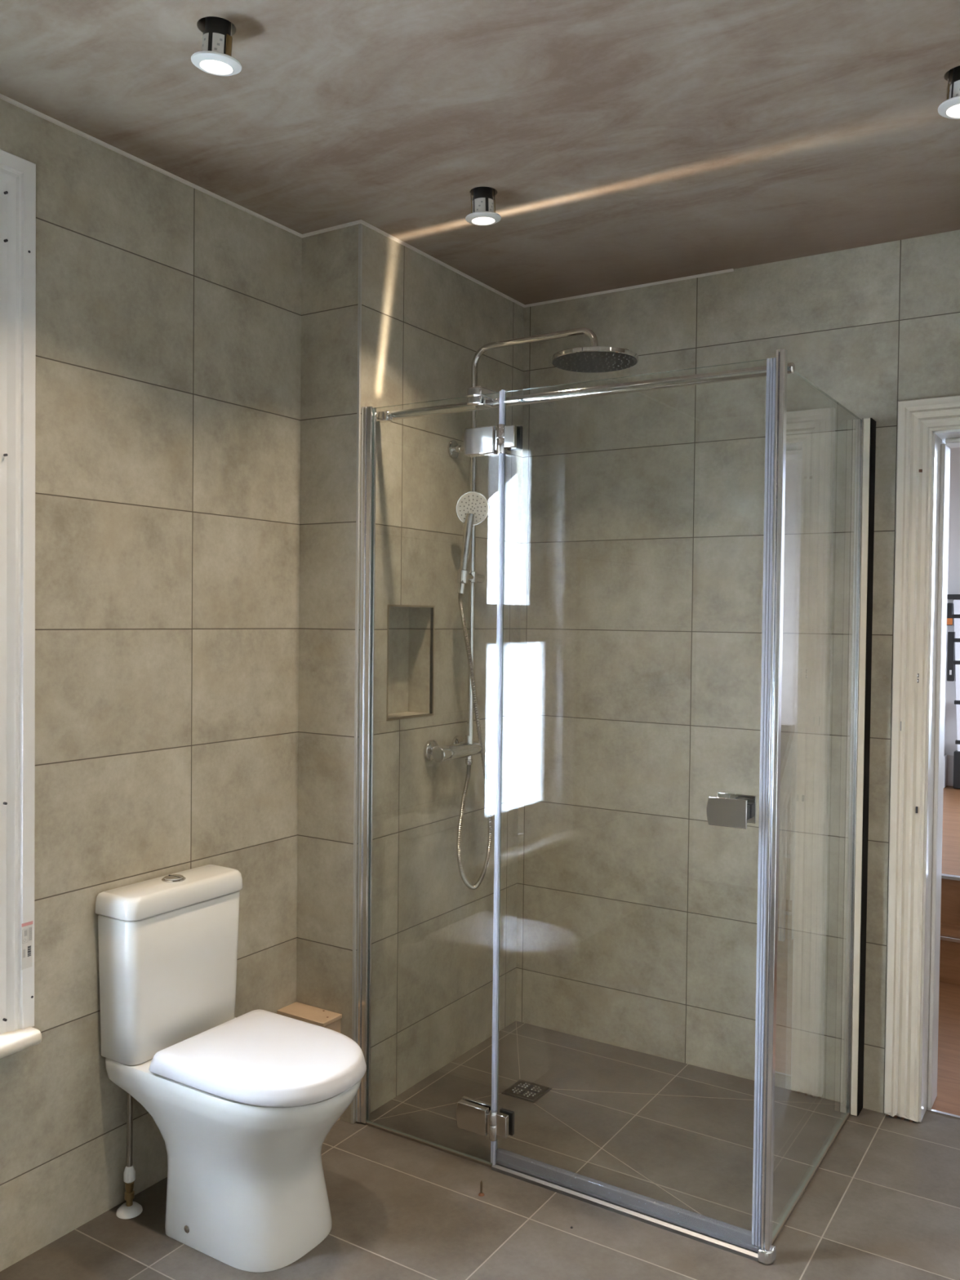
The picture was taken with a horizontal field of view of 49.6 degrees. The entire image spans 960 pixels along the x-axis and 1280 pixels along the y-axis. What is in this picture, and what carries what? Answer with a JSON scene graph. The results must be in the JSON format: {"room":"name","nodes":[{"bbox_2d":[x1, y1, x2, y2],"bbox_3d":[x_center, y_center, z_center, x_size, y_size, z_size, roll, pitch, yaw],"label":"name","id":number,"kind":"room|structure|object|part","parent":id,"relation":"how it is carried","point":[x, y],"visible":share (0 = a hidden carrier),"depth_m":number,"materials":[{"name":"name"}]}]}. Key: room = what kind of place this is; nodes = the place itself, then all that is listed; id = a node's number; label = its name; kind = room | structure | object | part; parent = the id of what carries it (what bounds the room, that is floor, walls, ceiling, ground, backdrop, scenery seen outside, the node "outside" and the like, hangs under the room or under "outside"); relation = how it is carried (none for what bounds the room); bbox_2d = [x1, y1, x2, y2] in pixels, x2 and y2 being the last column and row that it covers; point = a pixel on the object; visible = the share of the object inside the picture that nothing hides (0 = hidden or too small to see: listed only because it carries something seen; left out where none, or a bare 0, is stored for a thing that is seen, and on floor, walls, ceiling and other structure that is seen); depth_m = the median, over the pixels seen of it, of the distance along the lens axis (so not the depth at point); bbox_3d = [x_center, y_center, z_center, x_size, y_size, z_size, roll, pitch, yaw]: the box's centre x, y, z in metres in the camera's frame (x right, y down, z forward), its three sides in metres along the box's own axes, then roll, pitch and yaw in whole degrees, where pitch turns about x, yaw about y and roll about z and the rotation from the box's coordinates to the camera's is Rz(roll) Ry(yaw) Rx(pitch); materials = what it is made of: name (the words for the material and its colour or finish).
{"room":"bathroom","nodes":[
{"label":"bathroom","id":0,"kind":"room"},
{"bbox_2d":[0,98,302,1271],"bbox_3d":[-1.448,0.114,1.763,0.220,2.518,3.197,1,1,32],"label":"wall","id":1,"kind":"structure","parent":0,"point":[168,312],"depth_m":2.53,"materials":[{"name":"beige tile"}]},
{"bbox_2d":[0,149,42,1058],"bbox_3d":[-1.221,-0.071,1.952,0.183,1.901,0.793,1,1,32],"label":"window","id":2,"kind":"structure","parent":1,"relation":"in","point":[17,174],"depth_m":2.23,"materials":[{"name":"white paint"}]},
{"bbox_3d":[-1.227,0.864,1.964,0.168,0.032,0.785,1,1,32],"label":"sill","id":3,"kind":"part","parent":2,"relation":"part of","materials":[{"name":"beige paint"}]},
{"bbox_2d":[22,927,31,957],"bbox_3d":[-0.983,0.657,2.257,0.001,0.062,0.024,1,1,32],"label":"print","id":4,"kind":"object","parent":2,"relation":"attached to","point":[26,931],"depth_m":2.26},
{"bbox_2d":[0,93,733,307],"bbox_3d":[-0.958,-1.142,2.038,4.164,0.007,0.733,-1,2,-44],"label":"trim","id":5,"kind":"structure","parent":1,"relation":"attached to","point":[5,98],"depth_m":2.90,"materials":[{"name":"white paint"}]},
{"bbox_2d":[296,223,524,1123],"bbox_3d":[-0.256,0.093,3.375,0.366,2.518,0.903,1,1,32],"label":"wall","id":6,"kind":"structure","parent":0,"point":[444,951],"depth_m":3.11,"materials":[{"name":"beige tile"}]},
{"bbox_2d":[351,223,362,1124],"bbox_3d":[-0.344,0.106,2.901,0.008,2.510,0.008,1,1,32],"label":"trim","id":7,"kind":"structure","parent":6,"relation":"attached to","point":[360,225],"depth_m":2.90,"materials":[{"name":"metal"}]},
{"bbox_2d":[386,604,434,720],"bbox_3d":[-0.210,0.065,3.113,0.011,0.338,0.237,1,1,32],"label":"trim","id":8,"kind":"structure","parent":6,"relation":"attached to","point":[388,606],"depth_m":3.13,"materials":[{"name":"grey metal"}]},
{"bbox_2d":[423,327,638,764],"bbox_3d":[0.162,-0.259,3.116,0.624,1.313,0.253,1,1,27],"label":"shower column","id":9,"kind":"structure","parent":6,"relation":"attached to","point":[593,358],"depth_m":3.17,"materials":[{"name":"silver metal"}]},
{"bbox_2d":[455,491,492,889],"bbox_3d":[0.001,0.166,3.259,0.076,1.249,0.209,2,2,39],"label":"shower","id":10,"kind":"object","parent":9,"relation":"attached to","point":[472,508],"visible":1,"depth_m":3.21,"materials":[{"name":"silver metal"}]},
{"bbox_3d":[-0.045,-0.265,3.193,0.058,0.249,0.028,0,1,-33],"label":"handle","id":11,"kind":"part","parent":10,"relation":"part of","materials":[{"name":"silver metal"}]},
{"bbox_3d":[0.333,-0.806,3.020,0.247,0.002,0.247,1,1,13],"label":"nozzle plate","id":12,"kind":"part","parent":9,"relation":"part of","materials":[{"name":"silver metal"}]},
{"bbox_2d":[0,0,959,304],"bbox_3d":[-0.087,-1.137,1.398,3.416,0.030,4.370,1,1,32],"label":"ceiling","id":13,"kind":"structure","parent":0,"point":[620,144],"depth_m":2.26,"materials":[{"name":"paint"}]},
{"bbox_2d":[191,16,241,75],"bbox_3d":[-0.489,-1.115,1.932,0.092,0.108,0.092,0,1,-13],"label":"recessed light","id":14,"kind":"object","parent":13,"relation":"in","point":[215,58],"visible":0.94,"depth_m":1.91,"materials":[{"name":"white plastic"}]},
{"bbox_2d":[200,60,231,72],"bbox_3d":[-0.490,-1.068,1.933,0.057,0.006,0.057,8,7,32],"label":"diffuser","id":15,"kind":"object","parent":14,"relation":"attached to","point":[213,65],"depth_m":1.93,"materials":[{"name":"white plastic"}]},
{"bbox_2d":[465,186,501,226],"bbox_3d":[0.009,-1.126,2.668,0.092,0.106,0.092,1,1,17],"label":"recessed light","id":16,"kind":"object","parent":13,"relation":"in","point":[482,215],"visible":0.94,"depth_m":2.65,"materials":[{"name":"white plastic"}]},
{"bbox_2d":[472,217,493,223],"bbox_3d":[0.008,-1.078,2.669,0.057,0.006,0.057,-1,4,-2],"label":"diffuser","id":17,"kind":"object","parent":16,"relation":"attached to","point":[481,220],"depth_m":2.67,"materials":[{"name":"white plastic"}]},
{"bbox_2d":[937,65,959,119],"bbox_3d":[0.960,-1.103,2.065,0.092,0.106,0.092,2,2,38],"label":"recessed light","id":18,"kind":"object","parent":13,"relation":"in","point":[950,108],"visible":0.96,"depth_m":2.06,"materials":[{"name":"white plastic"}]},
{"bbox_2d":[946,104,959,115],"bbox_3d":[0.959,-1.055,2.066,0.057,0.006,0.057,5,2,15],"label":"diffuser","id":19,"kind":"object","parent":18,"relation":"attached to","point":[952,109],"depth_m":2.07,"materials":[{"name":"white plastic"}]},
{"bbox_2d":[0,982,959,1279],"bbox_3d":[1.306,1.440,2.856,3.916,0.120,8.260,1,1,32],"label":"floor","id":20,"kind":"structure","parent":0,"point":[882,1202],"depth_m":2.62,"materials":[{"name":"grey tile"}]},
{"bbox_2d":[115,1092,142,1218],"bbox_3d":[-0.835,1.206,2.478,0.060,0.318,0.060,1,1,32],"label":"pipe","id":21,"kind":"object","parent":20,"relation":"on","point":[131,1209],"visible":0.95,"depth_m":2.47,"materials":[{"name":"white plastic"}]},
{"bbox_2d":[95,864,366,1272],"bbox_3d":[-0.549,0.977,2.429,0.606,0.784,0.370,1,1,32],"label":"toilet","id":22,"kind":"object","parent":20,"relation":"on","point":[244,1108],"visible":1,"depth_m":2.36,"materials":[{"name":"white ceramic"}]},
{"bbox_3d":[-0.748,0.615,2.547,0.128,0.053,0.365,1,1,32],"label":"cistern lid","id":23,"kind":"part","parent":22,"relation":"part of","materials":[{"name":"white ceramic"}]},
{"bbox_3d":[-0.477,0.959,2.390,0.444,0.043,0.357,1,1,32],"label":"lid","id":24,"kind":"part","parent":22,"relation":"part of","materials":[{"name":"white plastic"}]},
{"bbox_3d":[-0.477,0.983,2.391,0.420,0.005,0.333,1,1,32],"label":"seat","id":25,"kind":"part","parent":22,"relation":"part of","materials":[{"name":"white plastic"}]},
{"bbox_2d":[276,1001,342,1121],"bbox_3d":[-0.485,1.206,2.954,0.174,0.303,0.081,1,1,32],"label":"wooden block","id":26,"kind":"object","parent":20,"relation":"on","point":[321,1017],"visible":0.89,"depth_m":2.93,"materials":[{"name":"brown wood"}]},
{"bbox_2d":[478,1180,484,1196],"bbox_3d":[0.004,1.354,2.571,0.015,0.036,0.015,1,1,32],"label":"screw","id":27,"kind":"object","parent":20,"relation":"on","point":[481,1193],"visible":1,"depth_m":2.57,"materials":[{"name":"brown metal"}]},
{"bbox_2d":[501,1079,551,1102],"bbox_3d":[0.141,1.358,3.138,0.112,0.006,0.112,1,1,32],"label":"floor drain","id":28,"kind":"object","parent":20,"relation":"on","point":[523,1090],"visible":1,"depth_m":3.13,"materials":[{"name":"metal"}]},
{"bbox_2d":[370,1021,843,1214],"bbox_3d":[0.378,1.367,3.015,1.137,0.001,0.857,1,1,32],"label":"trim","id":29,"kind":"structure","parent":20,"relation":"attached to","point":[516,1021],"depth_m":3.08,"materials":[{"name":"grey tile"}]},
{"bbox_2d":[355,348,863,1264],"bbox_3d":[0.389,0.355,2.957,1.181,2.025,0.922,1,1,32],"label":"shower enclosure","id":30,"kind":"object","parent":20,"relation":"on","point":[726,809],"visible":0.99,"depth_m":2.64,"materials":[{"name":"clear glass"}]},
{"bbox_3d":[-0.007,1.249,2.741,0.092,0.070,0.012,1,1,32],"label":"plate","id":31,"kind":"part","parent":30,"relation":"part of","materials":[{"name":"silver metal"}]},
{"bbox_3d":[0.013,-0.513,2.703,0.092,0.070,0.012,1,1,32],"label":"plate","id":32,"kind":"part","parent":30,"relation":"part of","materials":[{"name":"silver metal"}]},
{"bbox_3d":[0.025,1.252,2.694,0.013,0.053,0.009,1,1,32],"label":"knuckle plate","id":33,"kind":"part","parent":30,"relation":"part of","materials":[{"name":"silver metal"}]},
{"bbox_3d":[0.045,-0.510,2.656,0.013,0.053,0.009,1,1,32],"label":"knuckle plate","id":34,"kind":"part","parent":30,"relation":"part of","materials":[{"name":"silver metal"}]},
{"bbox_3d":[0.056,1.248,2.675,0.035,0.056,0.016,1,1,32],"label":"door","id":35,"kind":"part","parent":30,"relation":"part of","materials":[{"name":"silver metal"}]},
{"bbox_3d":[0.070,1.247,2.692,0.040,0.060,0.012,1,1,32],"label":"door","id":36,"kind":"part","parent":30,"relation":"part of","materials":[{"name":"metal"}]},
{"bbox_3d":[0.075,-0.515,2.637,0.035,0.056,0.016,1,1,32],"label":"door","id":37,"kind":"part","parent":30,"relation":"part of","materials":[{"name":"silver metal"}]},
{"bbox_3d":[0.089,-0.515,2.654,0.040,0.060,0.012,1,1,32],"label":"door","id":38,"kind":"part","parent":30,"relation":"part of","materials":[{"name":"metal"}]},
{"bbox_3d":[0.333,1.369,2.516,0.698,0.015,0.034,1,1,32],"label":"threshold rail","id":39,"kind":"part","parent":30,"relation":"part of","materials":[{"name":"silver metal"}]},
{"bbox_3d":[0.548,0.384,2.313,0.092,0.064,0.006,1,1,32],"label":"knob","id":40,"kind":"part","parent":30,"relation":"part of","materials":[{"name":"silver metal"}]},
{"bbox_3d":[0.588,0.384,2.383,0.090,0.063,0.006,1,1,32],"label":"plate","id":41,"kind":"part","parent":30,"relation":"part of","materials":[{"name":"silver metal"}]},
{"bbox_3d":[0.579,0.384,2.341,0.060,0.032,0.074,1,1,32],"label":"stem","id":42,"kind":"part","parent":30,"relation":"part of","materials":[{"name":"metal"}]},
{"bbox_3d":[0.650,0.360,2.298,0.020,1.990,0.023,1,1,32],"label":"corner post","id":43,"kind":"part","parent":30,"relation":"part of","materials":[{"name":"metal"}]},
{"bbox_2d":[925,1107,959,1119],"bbox_3d":[1.625,1.382,2.843,0.765,0.004,0.012,1,1,32],"label":"trim","id":44,"kind":"structure","parent":20,"relation":"on","point":[927,1108],"depth_m":3.02,"materials":[{"name":"metal"}]},
{"bbox_2d":[939,786,959,985],"bbox_3d":[2.615,1.201,5.271,1.100,0.483,2.774,1,1,32],"label":"step","id":45,"kind":"structure","parent":20,"relation":"on","point":[949,952],"depth_m":4.30,"materials":[{"name":"orange laminate"}]},
{"bbox_2d":[940,873,959,942],"bbox_3d":[1.968,1.080,4.152,1.000,0.214,0.226,1,1,32],"label":"trim","id":46,"kind":"structure","parent":45,"relation":"attached to","point":[943,937],"depth_m":4.12,"materials":[{"name":"metal"}]},
{"bbox_2d":[946,594,959,788],"bbox_3d":[3.163,0.327,6.447,0.511,1.218,0.080,1,1,32],"label":"ladder","id":47,"kind":"object","parent":45,"relation":"on","point":[953,609],"visible":0.93,"depth_m":6.53,"materials":[{"name":"metal"}]},
{"bbox_3d":[2.967,0.103,6.549,0.040,0.310,0.040,1,1,32],"label":"clamp arm","id":48,"kind":"part","parent":47,"relation":"part of","materials":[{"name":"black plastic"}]},
{"bbox_2d":[515,229,959,1122],"bbox_3d":[1.374,0.119,2.977,3.986,2.518,0.170,1,1,32],"label":"wall","id":49,"kind":"structure","parent":0,"point":[647,516],"depth_m":3.29,"materials":[{"name":"beige tile"}]},
{"bbox_2d":[850,417,875,1115],"bbox_3d":[1.109,0.370,3.008,0.020,2.005,0.066,1,1,32],"label":"batten","id":50,"kind":"object","parent":49,"relation":"attached to","point":[869,424],"visible":1,"depth_m":2.99,"materials":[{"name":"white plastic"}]},
{"bbox_2d":[884,395,959,1122],"bbox_3d":[1.634,0.357,2.817,0.945,2.055,0.228,1,1,32],"label":"door frame","id":51,"kind":"structure","parent":49,"relation":"in","point":[925,426],"depth_m":2.96,"materials":[{"name":"beige paint"}]},
{"bbox_2d":[943,444,951,755],"bbox_3d":[1.909,-0.111,5.039,0.100,2.900,3.890,1,1,32],"label":"wall","id":52,"kind":"structure","parent":0,"point":[946,444],"depth_m":6.64,"materials":[{"name":"white paint"}]},
{"bbox_2d":[943,754,953,787],"bbox_3d":[2.714,0.859,5.319,1.000,0.202,2.578,1,1,32],"label":"baseboard","id":53,"kind":"structure","parent":52,"relation":"attached to","point":[948,758],"depth_m":6.64,"materials":[{"name":"white paint"}]},
{"bbox_2d":[944,447,959,754],"bbox_3d":[4.080,-0.058,6.037,2.700,3.000,0.120,1,1,32],"label":"wall","id":54,"kind":"structure","parent":0,"point":[954,517],"depth_m":6.63,"materials":[{"name":"white paint"}]}
]}

